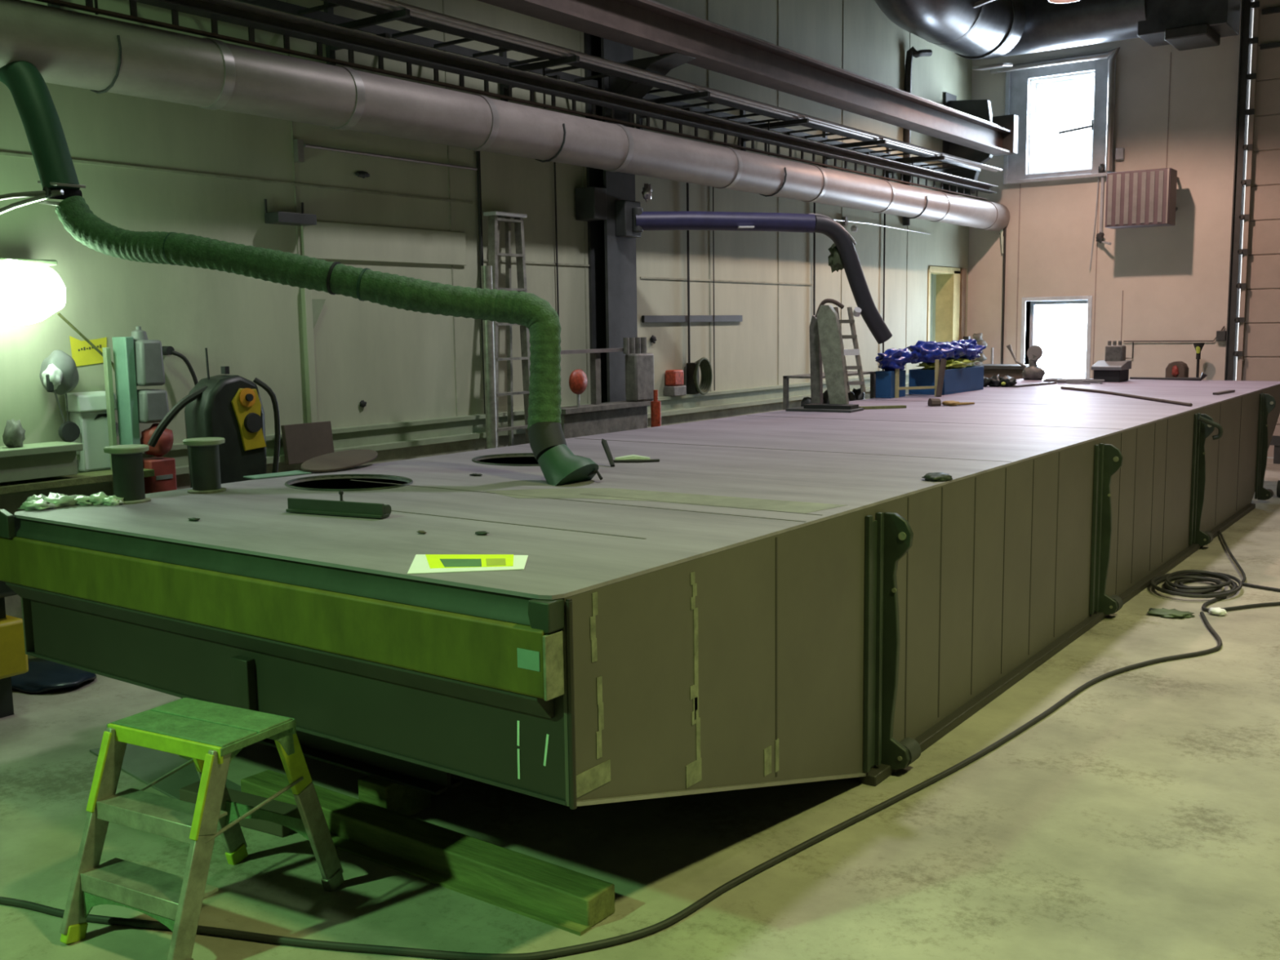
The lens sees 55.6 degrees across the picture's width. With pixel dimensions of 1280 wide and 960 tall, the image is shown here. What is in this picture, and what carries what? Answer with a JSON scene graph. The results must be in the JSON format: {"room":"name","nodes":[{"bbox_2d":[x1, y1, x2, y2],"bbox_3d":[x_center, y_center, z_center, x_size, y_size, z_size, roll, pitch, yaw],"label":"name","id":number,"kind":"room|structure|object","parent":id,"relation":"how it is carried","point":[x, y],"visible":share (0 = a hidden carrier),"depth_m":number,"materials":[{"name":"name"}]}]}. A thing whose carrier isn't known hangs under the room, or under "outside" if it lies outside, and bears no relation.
{"room":"shipyard hall","nodes":[
{"label":"shipyard hall","id":0,"kind":"room"},
{"bbox_2d":[0,0,972,446],"bbox_3d":[-1.779,-3.123,9.318,0.300,7.700,23.600,4,9,36],"label":"wall","id":1,"kind":"structure","parent":0,"point":[399,362],"depth_m":9.30,"materials":[{"name":"paint"}]},
{"bbox_2d":[0,257,66,325],"bbox_3d":[-3.450,-1.022,6.621,0.382,0.360,0.557,4,9,36],"label":"wall lamp","id":2,"kind":"object","parent":1,"relation":"attached to","point":[31,291],"visible":1,"depth_m":6.55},
{"bbox_2d":[39,350,79,395],"bbox_3d":[-3.329,-0.612,6.921,0.182,0.257,0.254,1,8,16],"label":"helmet","id":3,"kind":"object","parent":1,"relation":"hanging from","point":[59,371],"visible":1,"depth_m":6.88,"materials":[{"name":"grey plastic"}]},
{"bbox_2d":[53,389,79,442],"bbox_3d":[-3.317,-0.384,6.979,0.065,0.344,0.185,2,8,21],"label":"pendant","id":4,"kind":"object","parent":3,"relation":"hanging from","point":[68,431],"visible":0.95,"depth_m":7.00,"materials":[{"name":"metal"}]},
{"bbox_2d":[0,441,155,494],"bbox_3d":[-3.515,-0.041,6.464,0.260,0.235,1.900,4,9,36],"label":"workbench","id":5,"kind":"object","parent":1,"relation":"attached to","point":[51,464],"visible":0.82,"depth_m":6.66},
{"bbox_2d":[2,418,25,448],"bbox_3d":[-3.401,-0.241,6.590,0.112,0.188,0.120,4,9,36],"label":"jar","id":6,"kind":"object","parent":5,"relation":"on","point":[13,436],"visible":0.98,"depth_m":6.56,"materials":[{"name":"white plastic"}]},
{"bbox_2d":[69,336,106,366],"bbox_3d":[-3.273,-0.767,7.214,0.004,0.180,0.230,4,9,36],"label":"notice","id":7,"kind":"object","parent":1,"relation":"attached to","point":[82,353],"visible":0.84,"depth_m":7.20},
{"bbox_2d":[64,391,119,471],"bbox_3d":[-3.220,-0.293,7.210,0.157,0.460,0.300,4,9,36],"label":"dispenser","id":8,"kind":"object","parent":1,"relation":"attached to","point":[88,410],"visible":0.77,"depth_m":7.12,"materials":[{"name":"white plastic"}]},
{"bbox_2d":[161,346,198,385],"bbox_3d":[-2.902,-0.710,7.652,0.214,0.271,0.085,-6,9,-37],"label":"cable","id":9,"kind":"object","parent":1,"relation":"attached to","point":[166,350],"visible":0.89,"depth_m":7.61,"materials":[{"name":"black plastic"}]},
{"bbox_2d":[264,199,316,226],"bbox_3d":[-2.372,-1.817,8.237,0.145,0.160,0.321,4,9,36],"label":"wall basket","id":10,"kind":"object","parent":1,"relation":"attached to","point":[301,219],"visible":1,"depth_m":8.16,"materials":[{"name":"metal"}]},
{"bbox_2d":[264,211,316,226],"bbox_3d":[-2.371,-1.773,8.243,0.145,0.070,0.320,4,9,36],"label":"tray","id":11,"kind":"object","parent":10,"relation":"on","point":[301,219],"depth_m":8.17,"materials":[{"name":"metal"}]},
{"bbox_2d":[280,421,333,465],"bbox_3d":[-2.285,-0.257,8.364,0.065,0.272,0.400,4,9,36],"label":"plate","id":12,"kind":"object","parent":1,"relation":"attached to","point":[302,442],"visible":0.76,"depth_m":8.32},
{"bbox_2d":[300,288,325,422],"bbox_3d":[-2.280,-0.876,8.555,0.049,0.950,0.190,4,9,36],"label":"wall bracket","id":13,"kind":"object","parent":1,"relation":"attached to","point":[311,308],"visible":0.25,"depth_m":8.49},
{"bbox_2d":[300,221,466,265],"bbox_3d":[-1.870,-1.758,9.056,0.025,0.260,1.610,4,9,36],"label":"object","id":14,"kind":"structure","parent":1,"relation":"attached to","point":[323,240],"depth_m":8.98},
{"bbox_2d":[293,138,477,170],"bbox_3d":[-1.837,-2.351,9.000,0.072,0.150,1.750,4,9,36],"label":"pipe","id":15,"kind":"object","parent":1,"relation":"attached to","point":[299,144],"visible":1,"depth_m":8.65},
{"bbox_2d":[0,372,908,496],"bbox_3d":[-2.126,-0.283,8.748,0.150,0.180,21.650,4,9,36],"label":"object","id":16,"kind":"structure","parent":1,"relation":"attached to","point":[379,437],"depth_m":9.62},
{"bbox_2d":[57,312,114,370],"bbox_3d":[-3.205,-0.545,7.143,0.037,0.876,0.439,2,8,24],"label":"cable","id":17,"kind":"object","parent":16,"relation":"on","point":[60,314],"visible":0.43,"depth_m":7.04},
{"bbox_2d":[663,369,686,396],"bbox_3d":[0.350,-0.971,12.134,0.130,0.260,0.220,4,9,36],"label":"warning lamp","id":18,"kind":"object","parent":16,"relation":"on","point":[674,379],"visible":1,"depth_m":12.07,"materials":[{"name":"red plastic"}]},
{"bbox_2d":[0,389,909,658],"bbox_3d":[-2.138,0.310,8.838,0.100,1.020,21.650,4,9,36],"label":"baseboard","id":19,"kind":"structure","parent":1,"relation":"attached to","point":[11,504],"depth_m":9.28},
{"bbox_2d":[0,0,911,422],"bbox_3d":[-0.639,-3.902,10.559,0.012,6.500,14.712,4,9,36],"label":"trim","id":20,"kind":"structure","parent":1,"relation":"attached to","point":[295,184],"depth_m":9.52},
{"bbox_2d":[475,151,485,413],"bbox_3d":[-1.285,-1.735,9.847,0.030,2.400,0.030,1,7,13],"label":"hanging cable","id":21,"kind":"object","parent":1,"relation":"hanging from","point":[477,153],"visible":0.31,"depth_m":9.80,"materials":[{"name":"black rubber"}]},
{"bbox_2d":[47,0,945,181],"bbox_3d":[0.273,-3.443,11.204,0.800,0.600,11.350,4,9,36],"label":"support brackets","id":22,"kind":"object","parent":1,"relation":"attached to","point":[403,13],"visible":0.47,"depth_m":9.92,"materials":[{"name":"metal"}]},
{"bbox_2d":[235,0,980,174],"bbox_3d":[-0.356,-3.468,10.444,0.444,0.060,17.150,4,9,36],"label":"cable tray","id":23,"kind":"object","parent":22,"relation":"on","point":[315,13],"visible":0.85,"depth_m":9.99,"materials":[{"name":"metal"}]},
{"bbox_2d":[351,0,997,172],"bbox_3d":[0.001,-3.460,10.341,0.056,0.053,17.400,4,9,36],"label":"pipe","id":24,"kind":"object","parent":22,"relation":"on","point":[365,2],"visible":0.52,"depth_m":10.09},
{"bbox_2d":[369,0,1002,171],"bbox_3d":[0.066,-3.450,10.295,0.040,0.038,17.400,4,9,36],"label":"pipe","id":25,"kind":"object","parent":22,"relation":"on","point":[397,4],"visible":1,"depth_m":10.13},
{"bbox_2d":[34,0,997,199],"bbox_3d":[-0.029,-3.202,10.585,0.160,0.197,17.700,4,9,36],"label":"cable tray","id":26,"kind":"object","parent":1,"relation":"attached to","point":[238,13],"visible":1,"depth_m":9.03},
{"bbox_2d":[553,161,560,375],"bbox_3d":[-0.724,-1.852,10.617,0.016,2.380,0.016,4,9,36],"label":"hanging cable","id":27,"kind":"object","parent":1,"relation":"hanging from","point":[555,190],"visible":0.42,"depth_m":10.58,"materials":[{"name":"black rubber"}]},
{"bbox_2d":[575,186,606,221],"bbox_3d":[-0.435,-2.452,10.785,0.220,0.280,0.180,4,9,36],"label":"junction box","id":28,"kind":"object","parent":1,"relation":"attached to","point":[590,202],"visible":1,"depth_m":10.71,"materials":[{"name":"metal"}]},
{"bbox_2d":[686,182,690,362],"bbox_3d":[0.488,-2.231,12.271,0.022,2.080,0.022,-5,8,-31],"label":"hanging cable","id":29,"kind":"object","parent":1,"relation":"hanging from","point":[687,184],"visible":0.65,"depth_m":12.29,"materials":[{"name":"black rubber"}]},
{"bbox_2d":[686,357,712,395],"bbox_3d":[0.605,-1.068,12.470,0.142,0.388,0.312,4,9,36],"label":"coil","id":30,"kind":"object","parent":29,"relation":"hanging from","point":[692,368],"visible":1,"depth_m":12.41,"materials":[{"name":"green"}]},
{"bbox_2d":[641,315,742,322],"bbox_3d":[0.567,-1.657,12.467,0.029,0.070,1.840,4,9,36],"label":"wall rail","id":31,"kind":"object","parent":1,"relation":"attached to","point":[645,318],"visible":1,"depth_m":12.38,"materials":[{"name":"metal"}]},
{"bbox_2d":[712,186,715,391],"bbox_3d":[0.771,-2.130,12.677,0.012,2.390,0.012,4,9,36],"label":"cable","id":32,"kind":"object","parent":1,"relation":"hanging from","point":[713,187],"visible":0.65,"depth_m":12.71,"materials":[{"name":"black rubber"}]},
{"bbox_2d":[813,202,815,315],"bbox_3d":[2.079,-2.378,14.478,0.024,2.390,0.024,-5,8,-31],"label":"hanging cable","id":33,"kind":"object","parent":1,"relation":"hanging from","point":[814,203],"visible":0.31,"depth_m":14.45,"materials":[{"name":"black rubber"}]},
{"bbox_2d":[832,217,930,234],"bbox_3d":[3.075,-3.309,15.778,0.049,0.100,3.500,4,9,36],"label":"pipe","id":34,"kind":"object","parent":1,"relation":"attached to","point":[844,220],"visible":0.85,"depth_m":15.49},
{"bbox_2d":[882,213,885,370],"bbox_3d":[3.229,-2.596,16.062,0.022,2.390,0.022,-5,8,-31],"label":"hanging cable","id":35,"kind":"object","parent":1,"relation":"hanging from","point":[884,230],"visible":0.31,"depth_m":16.03,"materials":[{"name":"black rubber"}]},
{"bbox_2d":[902,46,932,226],"bbox_3d":[3.752,-4.631,16.409,0.441,2.346,0.116,-5,8,-30],"label":"vertical pipe","id":36,"kind":"object","parent":1,"relation":"attached to","point":[912,52],"visible":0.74,"depth_m":16.22,"materials":[{"name":"metal"}]},
{"bbox_2d":[926,266,966,342],"bbox_3d":[4.432,-1.799,18.059,0.310,2.690,1.360,4,9,36],"label":"door","id":37,"kind":"structure","parent":1,"relation":"in","point":[950,291],"depth_m":18.18,"materials":[{"name":"yellow paint"}]},
{"bbox_2d":[942,92,992,195],"bbox_3d":[4.743,-4.805,17.407,0.679,1.490,0.400,4,9,36],"label":"bracket","id":38,"kind":"object","parent":1,"relation":"attached to","point":[980,108],"visible":0.5,"depth_m":17.36,"materials":[{"name":"metal"}]},
{"bbox_2d":[0,457,1279,959],"bbox_3d":[4.325,1.256,5.488,15.200,0.200,23.600,4,9,36],"label":"floor","id":39,"kind":"structure","parent":0,"point":[1139,818],"depth_m":4.49,"materials":[{"name":"concrete"}]},
{"bbox_2d":[0,580,28,718],"bbox_3d":[-3.443,0.744,6.053,0.630,0.900,0.550,4,9,36],"label":"frame","id":40,"kind":"object","parent":39,"relation":"on","point":[13,657],"visible":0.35,"depth_m":6.02,"materials":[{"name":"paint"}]},
{"bbox_2d":[10,657,96,693],"bbox_3d":[-3.327,1.063,6.728,0.757,0.090,0.468,4,9,36],"label":"mat","id":41,"kind":"object","parent":39,"relation":"on","point":[42,675],"visible":0.66,"depth_m":6.55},
{"bbox_2d":[102,326,177,495],"bbox_3d":[-2.953,0.055,7.282,0.233,1.942,0.320,4,9,36],"label":"electrical box","id":42,"kind":"object","parent":39,"relation":"on","point":[138,360],"visible":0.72,"depth_m":7.17,"materials":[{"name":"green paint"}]},
{"bbox_2d":[89,743,240,799],"bbox_3d":[-2.071,1.267,5.298,1.014,0.011,0.253,6,10,44],"label":"floor plate","id":43,"kind":"object","parent":39,"relation":"on","point":[146,765],"visible":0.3,"depth_m":5.30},
{"bbox_2d":[59,697,344,959],"bbox_3d":[-1.417,1.105,3.957,0.533,0.670,0.734,3,8,29],"label":"step stool","id":44,"kind":"object","parent":39,"relation":"on","point":[211,734],"visible":1,"depth_m":3.82,"materials":[{"name":"metal"}]},
{"bbox_2d":[146,347,279,488],"bbox_3d":[-2.513,0.133,7.144,0.438,1.810,0.706,4,9,36],"label":"machine","id":45,"kind":"object","parent":39,"relation":"on","point":[229,407],"visible":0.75,"depth_m":7.03,"materials":[{"name":"black metal"}]},
{"bbox_2d":[179,781,301,837],"bbox_3d":[-1.573,1.288,4.764,0.570,0.090,0.100,3,8,30],"label":"brown timber","id":46,"kind":"object","parent":39,"relation":"on","point":[188,793],"visible":0.43,"depth_m":4.68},
{"bbox_2d":[178,697,462,816],"bbox_3d":[-1.416,1.136,5.114,1.700,0.300,0.240,4,9,36],"label":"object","id":47,"kind":"structure","parent":39,"relation":"on","point":[401,786],"depth_m":4.76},
{"bbox_2d":[240,769,614,935],"bbox_3d":[-0.864,1.316,4.425,1.822,0.100,0.216,4,9,36],"label":"timber beam","id":48,"kind":"structure","parent":39,"relation":"on","point":[574,902],"depth_m":4.21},
{"bbox_2d":[480,266,497,448],"bbox_3d":[-1.103,-0.396,9.004,0.080,2.350,0.080,4,9,36],"label":"post","id":49,"kind":"object","parent":39,"relation":"on","point":[486,271],"visible":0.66,"depth_m":8.92,"materials":[{"name":"metal"}]},
{"bbox_2d":[483,211,530,447],"bbox_3d":[-1.094,-0.744,9.858,0.390,2.836,0.778,4,9,36],"label":"step ladder","id":50,"kind":"object","parent":39,"relation":"on","point":[494,220],"visible":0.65,"depth_m":9.99,"materials":[{"name":"metal"}]},
{"bbox_2d":[560,337,658,438],"bbox_3d":[-0.299,-0.314,10.445,0.220,1.800,1.320,4,9,36],"label":"rack","id":51,"kind":"object","parent":39,"relation":"on","point":[597,417],"visible":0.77,"depth_m":10.49,"materials":[{"name":"grey metal"}]},
{"bbox_2d":[568,368,587,407],"bbox_3d":[-0.498,-0.757,10.007,0.072,0.315,0.210,4,9,36],"label":"bell","id":52,"kind":"object","parent":51,"relation":"on","point":[578,381],"visible":1,"depth_m":9.96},
{"bbox_2d":[560,400,658,413],"bbox_3d":[-0.304,-0.631,10.405,0.220,0.040,1.320,4,9,36],"label":"shelf","id":53,"kind":"object","parent":51,"relation":"attached to","point":[596,406],"depth_m":10.36,"materials":[{"name":"grey metal"}]},
{"bbox_2d":[0,611,1222,959],"bbox_3d":[0.857,1.221,5.266,7.359,0.023,1.748,-5,8,-29],"label":"cable","id":54,"kind":"object","parent":39,"relation":"on","point":[422,953],"visible":0.94,"depth_m":3.92,"materials":[{"name":"black rubber"}]},
{"bbox_2d":[0,377,1279,809],"bbox_3d":[2.395,-0.024,9.371,3.227,1.417,13.034,4,9,36],"label":"large steel box structure","id":55,"kind":"object","parent":39,"relation":"on","point":[778,597],"visible":0.94,"depth_m":4.71,"materials":[{"name":"green paint"}]},
{"bbox_2d":[18,491,124,510],"bbox_3d":[-2.442,0.096,5.209,0.413,0.083,0.242,-4,8,-25],"label":"plastic film","id":56,"kind":"object","parent":55,"relation":"on","point":[39,502],"visible":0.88,"depth_m":5.18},
{"bbox_2d":[243,448,377,479],"bbox_3d":[-1.683,-0.087,6.349,0.268,0.074,0.825,4,9,36],"label":"hatch cover","id":57,"kind":"object","parent":55,"relation":"on","point":[343,460],"visible":1,"depth_m":6.39,"materials":[{"name":"metal"}]},
{"bbox_2d":[285,497,391,518],"bbox_3d":[-1.199,0.107,4.818,0.481,0.056,0.070,3,8,26],"label":"bar","id":58,"kind":"object","parent":55,"relation":"on","point":[373,510],"visible":1,"depth_m":4.78,"materials":[{"name":"metal"}]},
{"bbox_2d":[407,554,528,573],"bbox_3d":[-0.532,0.256,3.804,0.362,0.004,0.308,-2,7,-5],"label":"drawing sheet","id":59,"kind":"object","parent":55,"relation":"on","point":[421,563],"visible":1,"depth_m":3.77,"materials":[{"name":"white paper"}]},
{"bbox_2d":[613,454,659,462],"bbox_3d":[-0.026,-0.114,6.538,0.264,0.044,0.066,0,7,7],"label":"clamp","id":60,"kind":"object","parent":55,"relation":"on","point":[632,458],"visible":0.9,"depth_m":6.53,"materials":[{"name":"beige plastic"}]},
{"bbox_2d":[785,298,866,413],"bbox_3d":[1.597,-1.056,10.209,0.580,0.934,0.520,3,8,31],"label":"steps","id":61,"kind":"structure","parent":55,"relation":"on","point":[826,343],"depth_m":10.25,"materials":[{"name":"metal"}]},
{"bbox_2d":[875,369,905,398],"bbox_3d":[2.451,-0.939,11.863,0.160,0.260,0.374,4,9,36],"label":"crate","id":62,"kind":"object","parent":55,"relation":"on","point":[885,380],"visible":0.88,"depth_m":11.73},
{"bbox_2d":[875,347,913,371],"bbox_3d":[2.451,-1.161,11.833,0.320,0.254,0.478,4,9,36],"label":"plastic bag","id":63,"kind":"object","parent":62,"relation":"on","point":[891,359],"visible":0.96,"depth_m":11.72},
{"bbox_2d":[894,358,946,398],"bbox_3d":[2.750,-0.984,11.786,0.568,0.376,0.128,-3,8,-19],"label":"wooden frame","id":64,"kind":"object","parent":55,"relation":"on","point":[939,375],"visible":0.98,"depth_m":11.83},
{"bbox_2d":[921,471,952,481],"bbox_3d":[1.382,-0.011,5.627,0.175,0.047,0.138,-6,9,-34],"label":"rag","id":65,"kind":"object","parent":55,"relation":"on","point":[936,477],"visible":0.96,"depth_m":5.58,"materials":[{"name":"fabric"}]},
{"bbox_2d":[908,365,983,395],"bbox_3d":[3.200,-1.044,12.641,0.380,0.250,1.124,4,9,36],"label":"crate","id":66,"kind":"object","parent":55,"relation":"on","point":[971,378],"visible":0.81,"depth_m":12.30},
{"bbox_2d":[915,357,979,369],"bbox_3d":[3.188,-1.200,12.566,0.419,0.139,1.273,4,9,36],"label":"packaging","id":67,"kind":"object","parent":66,"relation":"in","point":[961,362],"visible":0.61,"depth_m":12.36,"materials":[{"name":"plastic"}]},
{"bbox_2d":[906,338,986,364],"bbox_3d":[3.178,-1.332,12.543,0.459,0.238,1.473,4,9,36],"label":"plastic bag","id":68,"kind":"object","parent":67,"relation":"on","point":[926,352],"visible":0.96,"depth_m":12.16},
{"bbox_2d":[927,398,974,406],"bbox_3d":[2.716,-0.668,10.568,0.402,0.095,0.176,-2,7,-11],"label":"glove","id":69,"kind":"object","parent":55,"relation":"on","point":[931,402],"visible":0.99,"depth_m":10.52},
{"bbox_2d":[983,373,1017,386],"bbox_3d":[3.898,-1.107,13.485,0.547,0.140,0.302,0,7,6],"label":"heap","id":70,"kind":"object","parent":55,"relation":"on","point":[995,380],"visible":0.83,"depth_m":13.43,"materials":[{"name":"metal"}]},
{"bbox_2d":[1006,344,1045,380],"bbox_3d":[4.742,-1.453,14.953,0.518,0.433,0.240,4,9,36],"label":"grinder","id":71,"kind":"object","parent":55,"relation":"on","point":[1034,353],"visible":1,"depth_m":14.84,"materials":[{"name":"grey metal"}]},
{"bbox_2d":[1043,377,1104,383],"bbox_3d":[5.006,-1.148,14.053,0.427,0.040,0.814,-3,7,-14],"label":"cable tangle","id":72,"kind":"object","parent":55,"relation":"on","point":[1051,380],"visible":0.99,"depth_m":13.93,"materials":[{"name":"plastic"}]},
{"bbox_2d":[1091,341,1131,382],"bbox_3d":[5.538,-1.394,14.252,0.340,0.470,0.460,4,9,36],"label":"machine","id":73,"kind":"object","parent":55,"relation":"on","point":[1115,367],"visible":0.96,"depth_m":14.18,"materials":[{"name":"grey metal"}]},
{"bbox_2d":[1060,386,1192,406],"bbox_3d":[4.551,-0.800,11.444,0.107,0.028,2.840,-1,7,-2],"label":"cable","id":74,"kind":"object","parent":55,"relation":"on","point":[1188,404],"visible":1,"depth_m":11.29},
{"bbox_2d":[1129,372,1207,380],"bbox_3d":[6.203,-1.217,14.253,0.836,0.099,0.079,2,8,23],"label":"cable","id":75,"kind":"object","parent":55,"relation":"on","point":[1203,375],"visible":1,"depth_m":14.23,"materials":[{"name":"black rubber"}]},
{"bbox_2d":[583,32,696,402],"bbox_3d":[0.023,-3.330,10.742,0.943,7.700,0.440,4,9,36],"label":"steel column","id":76,"kind":"structure","parent":39,"relation":"on","point":[612,268],"depth_m":11.01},
{"bbox_2d":[476,0,1018,155],"bbox_3d":[0.265,-3.890,10.277,0.310,0.520,16.700,4,9,36],"label":"beam","id":77,"kind":"structure","parent":76,"relation":"on","point":[651,26],"depth_m":11.46,"materials":[{"name":"metal"}]},
{"bbox_2d":[614,200,892,343],"bbox_3d":[1.080,-1.904,11.234,2.634,1.324,0.317,-2,7,-10],"label":"blue suction arm","id":78,"kind":"object","parent":76,"relation":"attached to","point":[631,220],"visible":0.99,"depth_m":11.12},
{"bbox_2d":[650,390,661,427],"bbox_3d":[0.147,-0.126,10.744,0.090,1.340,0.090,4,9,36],"label":"fire extinguisher","id":79,"kind":"object","parent":39,"relation":"on","point":[655,405],"visible":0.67,"depth_m":10.65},
{"bbox_2d":[782,371,875,409],"bbox_3d":[1.838,-0.314,11.710,0.380,1.420,1.190,4,9,36],"label":"rack","id":80,"kind":"object","parent":39,"relation":"on","point":[856,394],"visible":0.12,"depth_m":11.37,"materials":[{"name":"grey metal"}]},
{"bbox_2d":[783,371,875,378],"bbox_3d":[1.828,-1.008,11.622,0.380,0.020,1.190,4,9,36],"label":"shelf","id":81,"kind":"object","parent":80,"relation":"attached to","point":[850,373],"depth_m":11.50,"materials":[{"name":"grey metal"}]},
{"bbox_2d":[972,333,993,364],"bbox_3d":[5.154,-1.356,18.344,0.326,1.720,0.161,3,8,29],"label":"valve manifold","id":82,"kind":"object","parent":39,"relation":"on","point":[978,337],"visible":0.36,"depth_m":18.24,"materials":[{"name":"grey metal"}]},
{"bbox_2d":[973,364,1039,379],"bbox_3d":[5.230,-1.017,17.450,0.810,1.270,0.600,4,9,36],"label":"bench","id":83,"kind":"object","parent":39,"relation":"on","point":[1015,371],"visible":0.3,"depth_m":17.15,"materials":[{"name":"metal"}]},
{"bbox_2d":[1146,607,1195,617],"bbox_3d":[3.431,0.856,7.829,0.278,0.028,0.236,4,9,36],"label":"rag","id":84,"kind":"object","parent":39,"relation":"on","point":[1163,612],"visible":1,"depth_m":7.79,"materials":[{"name":"green fabric"}]},
{"bbox_2d":[1164,361,1188,377],"bbox_3d":[7.280,-0.957,16.560,0.300,1.315,0.350,4,9,36],"label":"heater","id":85,"kind":"object","parent":39,"relation":"on","point":[1175,369],"visible":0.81,"depth_m":16.37,"materials":[{"name":"metal"}]},
{"bbox_2d":[1150,569,1242,598],"bbox_3d":[3.921,0.735,8.551,0.579,0.077,0.905,4,9,36],"label":"coil","id":86,"kind":"object","parent":39,"relation":"on","point":[1184,576],"visible":1,"depth_m":8.51,"materials":[{"name":"black rubber"}]},
{"bbox_2d":[1192,342,1204,377],"bbox_3d":[7.623,-1.087,16.573,0.195,1.560,0.180,4,9,36],"label":"stand","id":87,"kind":"object","parent":39,"relation":"on","point":[1198,347],"visible":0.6,"depth_m":16.48,"materials":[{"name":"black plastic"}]},
{"bbox_2d":[1218,529,1246,582],"bbox_3d":[4.740,0.587,9.730,0.052,0.035,2.323,2,8,21],"label":"hose","id":88,"kind":"object","parent":39,"relation":"on","point":[1235,561],"visible":0.98,"depth_m":9.45,"materials":[{"name":"black rubber"}]},
{"bbox_2d":[1201,595,1279,612],"bbox_3d":[5.146,0.795,8.120,2.965,0.024,0.413,-1,7,-2],"label":"hose","id":89,"kind":"object","parent":39,"relation":"on","point":[1277,603],"visible":0.92,"depth_m":7.99,"materials":[{"name":"black rubber"}]},
{"bbox_2d":[1270,435,1279,463],"bbox_3d":[8.475,-0.375,15.629,0.658,0.360,0.118,6,10,44],"label":"barrier","id":90,"kind":"object","parent":39,"relation":"on","point":[1275,441],"visible":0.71,"depth_m":15.77,"materials":[{"name":"metal"}]},
{"bbox_2d":[932,274,936,341],"bbox_3d":[3.708,-1.998,18.482,1.300,3.000,2.600,4,9,36],"label":"wall","id":91,"kind":"structure","parent":0,"point":[934,275],"depth_m":19.19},
{"bbox_2d":[874,0,1240,70],"bbox_3d":[4.867,-6.199,14.425,3.325,1.735,4.942,4,9,36],"label":"duct","id":92,"kind":"object","parent":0,"point":[996,28],"visible":1,"depth_m":15.38,"materials":[{"name":"metal"}]},
{"bbox_2d":[1164,22,1220,50],"bbox_3d":[7.013,-5.617,15.398,0.500,0.140,0.800,4,9,36],"label":"outlet","id":93,"kind":"object","parent":92,"relation":"attached to","point":[1187,36],"depth_m":15.18,"materials":[{"name":"metal"}]},
{"bbox_2d":[967,0,1253,380],"bbox_3d":[11.164,-3.937,14.232,14.900,7.700,0.400,4,9,36],"label":"wall","id":94,"kind":"structure","parent":0,"point":[1173,280],"depth_m":17.03,"materials":[{"name":"paint"}]},
{"bbox_2d":[0,0,1009,253],"bbox_3d":[-0.241,-2.887,10.460,0.424,1.100,19.180,4,9,36],"label":"ventilation duct","id":95,"kind":"object","parent":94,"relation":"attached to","point":[70,48],"visible":1,"depth_m":8.23,"materials":[{"name":"metal"}]},
{"bbox_2d":[0,61,602,485],"bbox_3d":[-1.983,-1.104,6.061,3.716,2.340,0.385,1,7,15],"label":"hose","id":96,"kind":"object","parent":95,"relation":"attached to","point":[30,93],"visible":1,"depth_m":5.87,"materials":[{"name":"plastic"}]},
{"bbox_2d":[537,444,602,485],"bbox_3d":[-0.339,-0.037,5.725,0.297,0.264,0.270,4,9,36],"label":"hood","id":97,"kind":"object","parent":96,"relation":"attached to","point":[558,464],"depth_m":5.66,"materials":[{"name":"green plastic"}]},
{"bbox_2d":[1000,226,1006,364],"bbox_3d":[5.446,-2.261,18.322,0.105,3.513,0.046,4,9,36],"label":"cable","id":98,"kind":"object","parent":94,"relation":"attached to","point":[1005,228],"visible":0.63,"depth_m":18.22,"materials":[{"name":"rubber"}]},
{"bbox_2d":[990,47,1119,171],"bbox_3d":[5.875,-5.180,17.291,1.809,1.651,0.111,4,9,36],"label":"pipe","id":99,"kind":"object","parent":94,"relation":"attached to","point":[1113,53],"visible":0.98,"depth_m":16.86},
{"bbox_2d":[1020,295,1092,378],"bbox_3d":[6.208,-1.817,18.035,1.020,1.800,0.300,4,9,36],"label":"window","id":100,"kind":"structure","parent":94,"relation":"in","point":[1078,299],"depth_m":17.99,"materials":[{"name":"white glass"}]},
{"bbox_2d":[1003,56,1116,184],"bbox_3d":[6.112,-5.188,17.567,1.550,1.690,0.420,4,9,36],"label":"window","id":101,"kind":"structure","parent":94,"relation":"in","point":[1017,95],"depth_m":17.62,"materials":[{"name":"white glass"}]},
{"bbox_2d":[1015,52,1171,378],"bbox_3d":[6.463,-3.174,17.498,2.042,5.500,0.006,4,9,36],"label":"trim","id":102,"kind":"structure","parent":94,"relation":"attached to","point":[1171,52],"depth_m":17.46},
{"bbox_2d":[1088,147,1124,270],"bbox_3d":[6.573,-3.838,17.165,0.427,1.701,0.264,4,9,36],"label":"pipe","id":103,"kind":"object","parent":94,"relation":"attached to","point":[1119,152],"visible":0.91,"depth_m":17.21,"materials":[{"name":"metal"}]},
{"bbox_2d":[1105,167,1178,229],"bbox_3d":[6.899,-3.827,16.600,0.820,0.730,0.805,4,9,36],"label":"heater","id":104,"kind":"object","parent":94,"relation":"attached to","point":[1140,198],"visible":1,"depth_m":16.27,"materials":[{"name":"grey metal"}]},
{"bbox_2d":[1123,325,1224,359],"bbox_3d":[7.433,-1.915,16.933,1.317,0.452,0.018,4,9,36],"label":"air line","id":105,"kind":"object","parent":94,"relation":"attached to","point":[1224,326],"visible":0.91,"depth_m":16.97,"materials":[{"name":"grey metal"}]},
{"bbox_2d":[1224,0,1279,457],"bbox_3d":[10.182,-3.316,14.769,5.400,6.362,0.260,4,9,36],"label":"door","id":106,"kind":"structure","parent":94,"relation":"in","point":[1258,353],"depth_m":16.17,"materials":[{"name":"metal"}]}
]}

